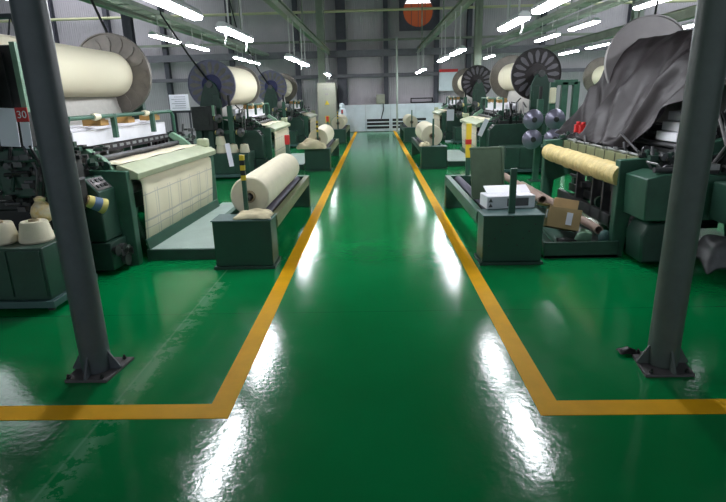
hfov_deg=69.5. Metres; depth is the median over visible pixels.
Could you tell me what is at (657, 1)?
power cable
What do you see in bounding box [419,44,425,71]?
lamp
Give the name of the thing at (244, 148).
cone
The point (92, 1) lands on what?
power cable
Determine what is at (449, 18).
overhead beam
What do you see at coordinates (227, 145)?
paper sheet
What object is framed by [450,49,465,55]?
diffuser
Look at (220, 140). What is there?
cone
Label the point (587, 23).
diffuser
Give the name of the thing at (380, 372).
floor
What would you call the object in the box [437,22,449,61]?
lamp
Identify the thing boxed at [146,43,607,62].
beam
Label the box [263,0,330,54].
overhead beam
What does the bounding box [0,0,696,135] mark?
wall
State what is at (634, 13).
upright
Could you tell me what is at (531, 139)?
spool
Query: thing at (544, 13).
wall column
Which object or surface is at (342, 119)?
roll
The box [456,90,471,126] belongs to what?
stand
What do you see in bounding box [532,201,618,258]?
tray
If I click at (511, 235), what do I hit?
fabric winder
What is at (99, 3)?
overhead beam
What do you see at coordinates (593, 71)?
beam
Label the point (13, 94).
column
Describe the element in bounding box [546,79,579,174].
frame
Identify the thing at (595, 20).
lamp
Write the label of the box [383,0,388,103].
wall column
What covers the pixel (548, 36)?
diffuser
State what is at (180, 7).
lamp
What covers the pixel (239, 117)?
spool
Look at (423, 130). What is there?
roll
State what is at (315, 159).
stand
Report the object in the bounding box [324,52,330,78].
lamp
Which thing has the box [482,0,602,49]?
cable tray
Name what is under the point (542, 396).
floor line
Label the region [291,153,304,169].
platform
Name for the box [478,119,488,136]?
paper sheet
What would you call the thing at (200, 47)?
diffuser
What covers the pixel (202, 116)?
control box
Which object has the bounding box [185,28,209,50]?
lamp
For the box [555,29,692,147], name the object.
tarp
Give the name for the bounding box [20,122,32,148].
paper sheet
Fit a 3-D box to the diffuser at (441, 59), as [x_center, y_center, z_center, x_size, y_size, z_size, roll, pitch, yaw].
[2.147,-5.120,14.031,0.136,0.040,1.470,-1,17,2]
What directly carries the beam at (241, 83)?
on the weaving loom at (262, 129)
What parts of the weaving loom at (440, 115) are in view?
rail, frame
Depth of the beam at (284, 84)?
18.31 m
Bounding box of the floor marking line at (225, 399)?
[0,132,356,420]
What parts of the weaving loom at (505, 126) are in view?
sley arm, rail, heald frame, frame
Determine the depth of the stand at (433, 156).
11.87 m
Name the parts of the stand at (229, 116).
post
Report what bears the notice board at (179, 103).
on the floor
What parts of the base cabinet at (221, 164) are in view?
door, door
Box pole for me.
[395,37,398,131]
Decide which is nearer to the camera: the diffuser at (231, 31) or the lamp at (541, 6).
the lamp at (541, 6)
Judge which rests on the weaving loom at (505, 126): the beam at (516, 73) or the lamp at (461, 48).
the beam at (516, 73)
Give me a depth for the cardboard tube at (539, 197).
6.36 m
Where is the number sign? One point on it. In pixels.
(21, 114)
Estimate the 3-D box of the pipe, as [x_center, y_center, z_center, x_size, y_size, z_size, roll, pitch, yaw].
[0.432,-10.581,23.054,33.800,0.118,0.359,-1,17,2]
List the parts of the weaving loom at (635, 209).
frame, support post, rail, support post, support post, support post, motor, heald frame, heald frame, frame, heald frame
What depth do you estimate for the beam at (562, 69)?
23.88 m
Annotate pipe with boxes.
[0,0,696,22]
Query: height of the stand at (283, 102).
1.178 m
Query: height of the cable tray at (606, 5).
3.695 m
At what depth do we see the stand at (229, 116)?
11.32 m
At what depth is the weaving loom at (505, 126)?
11.64 m
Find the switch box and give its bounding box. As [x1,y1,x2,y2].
[376,94,384,118]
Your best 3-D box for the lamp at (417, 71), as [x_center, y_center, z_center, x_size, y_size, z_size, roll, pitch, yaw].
[2.309,-7.928,21.905,0.140,0.920,1.400,-1,17,2]
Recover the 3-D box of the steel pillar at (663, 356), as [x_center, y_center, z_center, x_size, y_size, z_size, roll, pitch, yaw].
[1.762,-2.742,2.223,0.339,7.200,0.310,-1,17,2]
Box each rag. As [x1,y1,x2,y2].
[233,208,273,219]
[296,138,326,148]
[419,141,430,146]
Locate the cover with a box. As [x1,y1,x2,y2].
[695,234,725,274]
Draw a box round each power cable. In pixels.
[90,0,107,32]
[159,6,207,80]
[229,0,268,84]
[654,0,658,13]
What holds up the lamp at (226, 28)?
hanging from the overhead beam at (278, 6)
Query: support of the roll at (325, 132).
on the stand at (315, 159)
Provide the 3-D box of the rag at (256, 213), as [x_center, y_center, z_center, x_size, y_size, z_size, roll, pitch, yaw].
[-1.097,-0.380,5.258,0.385,0.068,0.291,-1,17,2]
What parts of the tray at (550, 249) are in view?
white strip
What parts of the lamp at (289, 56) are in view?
rod, rod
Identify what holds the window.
in the wall at (359, 25)
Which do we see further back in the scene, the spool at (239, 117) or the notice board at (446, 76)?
the notice board at (446, 76)
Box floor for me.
[0,131,725,501]
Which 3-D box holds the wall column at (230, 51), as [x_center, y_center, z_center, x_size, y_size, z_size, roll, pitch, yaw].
[-6.001,-9.003,23.914,0.200,7.200,0.280,-1,17,2]
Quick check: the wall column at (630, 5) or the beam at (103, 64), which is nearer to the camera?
the beam at (103, 64)
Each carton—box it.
[480,184,534,208]
[536,197,581,231]
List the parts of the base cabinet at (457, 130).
door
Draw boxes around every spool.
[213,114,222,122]
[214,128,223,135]
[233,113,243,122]
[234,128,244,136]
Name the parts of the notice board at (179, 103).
frame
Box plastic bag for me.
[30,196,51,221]
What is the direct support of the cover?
on the floor
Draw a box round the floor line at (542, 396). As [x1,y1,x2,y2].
[393,131,725,415]
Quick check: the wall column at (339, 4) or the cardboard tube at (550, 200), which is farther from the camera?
the wall column at (339, 4)
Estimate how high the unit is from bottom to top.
1.317 m
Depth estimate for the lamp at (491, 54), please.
20.61 m
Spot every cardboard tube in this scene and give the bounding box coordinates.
[504,173,546,202]
[521,181,553,205]
[537,189,602,233]
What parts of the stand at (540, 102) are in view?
post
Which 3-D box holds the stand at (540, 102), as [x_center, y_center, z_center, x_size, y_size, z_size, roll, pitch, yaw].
[3.249,-2.154,9.725,0.490,1.720,0.240,-1,17,2]
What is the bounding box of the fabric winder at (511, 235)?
[444,123,545,265]
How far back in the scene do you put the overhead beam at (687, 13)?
16.75 m
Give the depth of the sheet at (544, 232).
5.47 m
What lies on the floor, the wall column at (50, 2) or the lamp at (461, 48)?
the wall column at (50, 2)
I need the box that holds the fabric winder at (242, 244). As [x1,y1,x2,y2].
[210,135,310,269]
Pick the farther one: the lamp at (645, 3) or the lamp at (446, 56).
the lamp at (446, 56)
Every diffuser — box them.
[149,35,179,43]
[186,45,208,50]
[216,27,252,41]
[285,57,298,61]
[438,57,448,61]
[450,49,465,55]
[498,17,529,30]
[535,34,559,41]
[559,50,578,54]
[568,21,599,30]
[585,43,608,48]
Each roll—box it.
[231,153,298,211]
[308,124,333,144]
[331,114,347,128]
[403,114,417,126]
[415,121,442,144]
[542,144,618,185]
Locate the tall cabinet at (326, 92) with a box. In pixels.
[317,83,336,127]
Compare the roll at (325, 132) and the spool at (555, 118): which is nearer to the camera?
the spool at (555, 118)
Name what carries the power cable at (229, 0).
hanging from the ceiling
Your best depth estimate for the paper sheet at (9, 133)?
4.45 m
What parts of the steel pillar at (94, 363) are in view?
plate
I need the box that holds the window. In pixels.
[399,0,437,30]
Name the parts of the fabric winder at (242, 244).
rail, box lid, post, post, rail, leg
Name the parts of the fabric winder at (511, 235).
leg, rail, post, box lid, post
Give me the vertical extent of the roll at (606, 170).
0.239 m
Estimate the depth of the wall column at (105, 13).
23.56 m
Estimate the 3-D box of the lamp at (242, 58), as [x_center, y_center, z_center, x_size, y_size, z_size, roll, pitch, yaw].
[-4.378,-7.046,18.607,0.140,0.480,1.500,-1,17,2]
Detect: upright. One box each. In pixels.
[120,14,136,44]
[315,0,325,82]
[473,0,483,65]
[630,0,644,20]
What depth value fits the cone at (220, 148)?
11.08 m
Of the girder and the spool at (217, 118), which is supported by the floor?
the girder
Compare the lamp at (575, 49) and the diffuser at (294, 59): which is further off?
the lamp at (575, 49)
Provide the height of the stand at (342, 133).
1.110 m
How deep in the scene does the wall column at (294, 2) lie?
23.84 m
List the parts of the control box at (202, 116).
leg, door, leg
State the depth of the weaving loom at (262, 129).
11.94 m
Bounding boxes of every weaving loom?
[0,97,219,269]
[196,80,290,168]
[264,87,316,142]
[432,82,485,140]
[460,74,548,152]
[539,84,725,261]
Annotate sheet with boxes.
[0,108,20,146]
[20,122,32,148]
[225,143,233,166]
[447,109,453,120]
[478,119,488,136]
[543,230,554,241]
[574,228,592,240]
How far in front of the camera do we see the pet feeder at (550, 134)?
9.27 m
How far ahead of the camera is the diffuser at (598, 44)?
17.06 m
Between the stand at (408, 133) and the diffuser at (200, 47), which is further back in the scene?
the stand at (408, 133)
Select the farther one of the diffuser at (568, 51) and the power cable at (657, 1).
the diffuser at (568, 51)
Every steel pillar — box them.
[8,0,133,382]
[631,0,725,377]
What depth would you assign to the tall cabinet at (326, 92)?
23.20 m
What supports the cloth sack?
on the floor
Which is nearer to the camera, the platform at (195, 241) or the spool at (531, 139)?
the platform at (195, 241)
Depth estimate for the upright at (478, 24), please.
20.62 m
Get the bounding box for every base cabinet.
[0,230,97,309]
[213,150,255,177]
[272,130,298,147]
[451,126,478,143]
[499,144,542,172]
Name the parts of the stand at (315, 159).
rail, leg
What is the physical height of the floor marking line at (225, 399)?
0.003 m
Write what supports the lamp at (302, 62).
hanging from the overhead beam at (278, 6)
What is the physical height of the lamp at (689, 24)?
0.215 m
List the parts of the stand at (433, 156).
rail, leg, post, box lid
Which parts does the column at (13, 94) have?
door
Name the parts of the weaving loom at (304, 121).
frame, rail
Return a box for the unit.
[0,141,87,230]
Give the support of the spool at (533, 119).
attached to the stand at (540, 102)
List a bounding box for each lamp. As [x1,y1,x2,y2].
[145,0,202,19]
[148,15,180,43]
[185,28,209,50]
[215,0,252,51]
[233,44,246,60]
[248,51,259,64]
[285,16,298,61]
[298,28,308,69]
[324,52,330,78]
[415,50,419,73]
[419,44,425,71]
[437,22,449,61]
[450,6,465,55]
[483,44,494,58]
[497,0,530,34]
[531,0,567,13]
[534,18,560,41]
[558,48,578,54]
[568,1,600,30]
[585,41,610,48]
[633,0,667,9]
[681,21,693,28]
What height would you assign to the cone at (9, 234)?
0.185 m
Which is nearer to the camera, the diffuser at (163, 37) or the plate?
the plate
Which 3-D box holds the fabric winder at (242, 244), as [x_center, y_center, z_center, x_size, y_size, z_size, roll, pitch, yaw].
[-1.167,-0.797,6.614,0.620,1.110,3.160,-1,17,2]
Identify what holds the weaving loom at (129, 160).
on the floor
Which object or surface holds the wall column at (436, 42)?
on the floor
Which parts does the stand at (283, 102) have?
post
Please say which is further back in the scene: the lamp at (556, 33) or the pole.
the pole
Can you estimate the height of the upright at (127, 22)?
7.200 m
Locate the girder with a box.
[0,13,12,34]
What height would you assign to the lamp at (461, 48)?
0.920 m
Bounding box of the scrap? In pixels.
[616,346,636,354]
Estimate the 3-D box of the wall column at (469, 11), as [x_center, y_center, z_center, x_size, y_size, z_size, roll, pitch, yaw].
[4.774,-9.192,23.625,0.200,7.200,0.280,-1,17,2]
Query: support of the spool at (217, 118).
attached to the control box at (202, 116)
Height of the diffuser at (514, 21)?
0.040 m
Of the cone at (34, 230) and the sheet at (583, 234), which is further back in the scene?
the sheet at (583, 234)
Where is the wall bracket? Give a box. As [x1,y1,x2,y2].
[410,97,432,102]
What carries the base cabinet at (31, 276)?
on the floor
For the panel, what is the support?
on the fabric winder at (511, 235)
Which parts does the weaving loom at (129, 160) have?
sley arm, button panel, frame, rail, heald frame, heald frame, frame, sley arm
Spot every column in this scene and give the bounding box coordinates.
[0,42,36,147]
[47,0,59,43]
[101,8,111,32]
[157,6,178,134]
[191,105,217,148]
[224,0,235,66]
[291,0,302,110]
[335,0,347,108]
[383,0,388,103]
[433,0,439,103]
[465,3,472,67]
[539,11,546,44]
[627,0,632,22]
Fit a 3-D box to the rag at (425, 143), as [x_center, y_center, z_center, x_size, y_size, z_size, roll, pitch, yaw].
[1.403,-2.436,11.888,0.258,0.100,0.279,-1,17,2]
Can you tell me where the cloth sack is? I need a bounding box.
[338,103,347,124]
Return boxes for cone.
[0,220,18,245]
[18,218,54,244]
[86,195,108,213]
[215,136,225,144]
[216,145,226,152]
[230,144,238,152]
[240,143,249,152]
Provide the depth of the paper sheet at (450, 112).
18.15 m
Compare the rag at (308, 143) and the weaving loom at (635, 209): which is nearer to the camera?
the weaving loom at (635, 209)
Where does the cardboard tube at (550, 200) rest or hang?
on the tray at (550, 249)
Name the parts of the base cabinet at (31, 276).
door, door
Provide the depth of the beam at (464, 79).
18.33 m
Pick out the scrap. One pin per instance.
(624, 350)
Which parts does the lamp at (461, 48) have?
rod, rod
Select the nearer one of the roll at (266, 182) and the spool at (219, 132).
the roll at (266, 182)
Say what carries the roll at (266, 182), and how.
on the fabric winder at (242, 244)
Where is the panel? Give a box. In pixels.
[469,146,504,199]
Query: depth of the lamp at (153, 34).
11.70 m
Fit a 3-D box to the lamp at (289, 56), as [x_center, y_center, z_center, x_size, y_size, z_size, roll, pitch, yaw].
[-1.688,-4.975,12.330,0.140,0.920,1.400,-1,17,2]
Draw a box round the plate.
[598,230,608,240]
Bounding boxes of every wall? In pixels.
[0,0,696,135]
[344,103,447,131]
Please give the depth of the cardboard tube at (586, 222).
5.60 m
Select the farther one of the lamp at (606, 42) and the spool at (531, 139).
the lamp at (606, 42)
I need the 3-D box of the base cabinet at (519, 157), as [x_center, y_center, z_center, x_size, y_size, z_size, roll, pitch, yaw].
[3.455,-1.955,11.106,1.100,0.540,0.700,-1,17,2]
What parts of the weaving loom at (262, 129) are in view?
frame, heald frame, rail, sley arm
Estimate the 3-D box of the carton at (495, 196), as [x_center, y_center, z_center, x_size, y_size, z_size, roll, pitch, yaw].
[1.500,-0.568,5.464,0.510,0.187,0.334,-2,17,-3]
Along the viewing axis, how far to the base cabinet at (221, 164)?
11.12 m
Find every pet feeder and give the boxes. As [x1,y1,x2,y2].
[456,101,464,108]
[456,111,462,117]
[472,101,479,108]
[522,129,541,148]
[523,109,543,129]
[543,129,561,139]
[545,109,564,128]
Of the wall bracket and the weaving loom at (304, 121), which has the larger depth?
the wall bracket
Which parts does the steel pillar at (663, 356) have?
plate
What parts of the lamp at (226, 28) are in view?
rod, rod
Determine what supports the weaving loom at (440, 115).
on the floor
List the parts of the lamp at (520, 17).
rod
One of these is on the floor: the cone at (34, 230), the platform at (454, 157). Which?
the platform at (454, 157)
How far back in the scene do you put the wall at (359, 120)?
24.19 m
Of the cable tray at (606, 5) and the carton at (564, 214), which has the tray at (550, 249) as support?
the carton at (564, 214)
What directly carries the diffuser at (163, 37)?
attached to the lamp at (153, 34)
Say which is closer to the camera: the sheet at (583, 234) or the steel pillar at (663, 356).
the steel pillar at (663, 356)
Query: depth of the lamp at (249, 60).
20.44 m
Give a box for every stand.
[222,95,246,150]
[278,95,292,119]
[304,116,339,170]
[333,110,349,143]
[400,110,416,141]
[412,119,447,168]
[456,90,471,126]
[527,86,545,181]
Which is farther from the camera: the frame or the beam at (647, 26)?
the frame
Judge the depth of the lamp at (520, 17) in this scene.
6.67 m
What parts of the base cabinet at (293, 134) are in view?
door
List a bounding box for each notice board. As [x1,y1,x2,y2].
[169,94,193,139]
[439,69,457,90]
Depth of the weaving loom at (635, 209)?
5.18 m
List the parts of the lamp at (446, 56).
rod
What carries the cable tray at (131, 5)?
hanging from the ceiling
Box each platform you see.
[147,202,233,260]
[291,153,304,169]
[447,150,464,166]
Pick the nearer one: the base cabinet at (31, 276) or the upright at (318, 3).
the base cabinet at (31, 276)
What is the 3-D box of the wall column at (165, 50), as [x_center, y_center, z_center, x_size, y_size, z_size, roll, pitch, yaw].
[-9.019,-8.950,23.995,0.200,7.200,0.280,-1,17,2]
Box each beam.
[0,33,151,112]
[79,0,254,55]
[138,32,595,47]
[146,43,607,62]
[152,68,584,82]
[188,59,259,107]
[258,70,296,101]
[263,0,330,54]
[416,0,475,52]
[452,65,490,97]
[490,48,561,98]
[543,0,696,51]
[583,57,604,90]
[604,14,725,84]
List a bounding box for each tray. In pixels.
[101,0,268,55]
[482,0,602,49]
[495,0,631,47]
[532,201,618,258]
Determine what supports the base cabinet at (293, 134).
on the floor
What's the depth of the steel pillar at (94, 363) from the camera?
2.96 m
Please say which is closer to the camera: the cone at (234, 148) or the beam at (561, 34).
the cone at (234, 148)
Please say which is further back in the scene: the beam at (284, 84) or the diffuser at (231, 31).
the beam at (284, 84)
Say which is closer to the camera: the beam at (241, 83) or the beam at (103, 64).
the beam at (103, 64)
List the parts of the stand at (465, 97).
post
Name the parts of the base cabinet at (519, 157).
door, door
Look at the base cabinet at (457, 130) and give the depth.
17.54 m
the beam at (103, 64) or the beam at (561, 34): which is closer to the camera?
the beam at (103, 64)
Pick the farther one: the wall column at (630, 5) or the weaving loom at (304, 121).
the wall column at (630, 5)
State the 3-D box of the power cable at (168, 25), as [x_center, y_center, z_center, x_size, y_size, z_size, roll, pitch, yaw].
[-3.933,-6.173,10.782,1.017,5.192,0.048,-1,17,0]
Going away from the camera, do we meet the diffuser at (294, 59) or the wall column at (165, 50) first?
the diffuser at (294, 59)
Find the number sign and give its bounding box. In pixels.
[14,107,29,121]
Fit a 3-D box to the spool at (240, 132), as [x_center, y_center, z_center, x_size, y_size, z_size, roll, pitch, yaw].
[-2.661,-2.545,11.229,0.192,0.192,0.264,-17,23,-42]

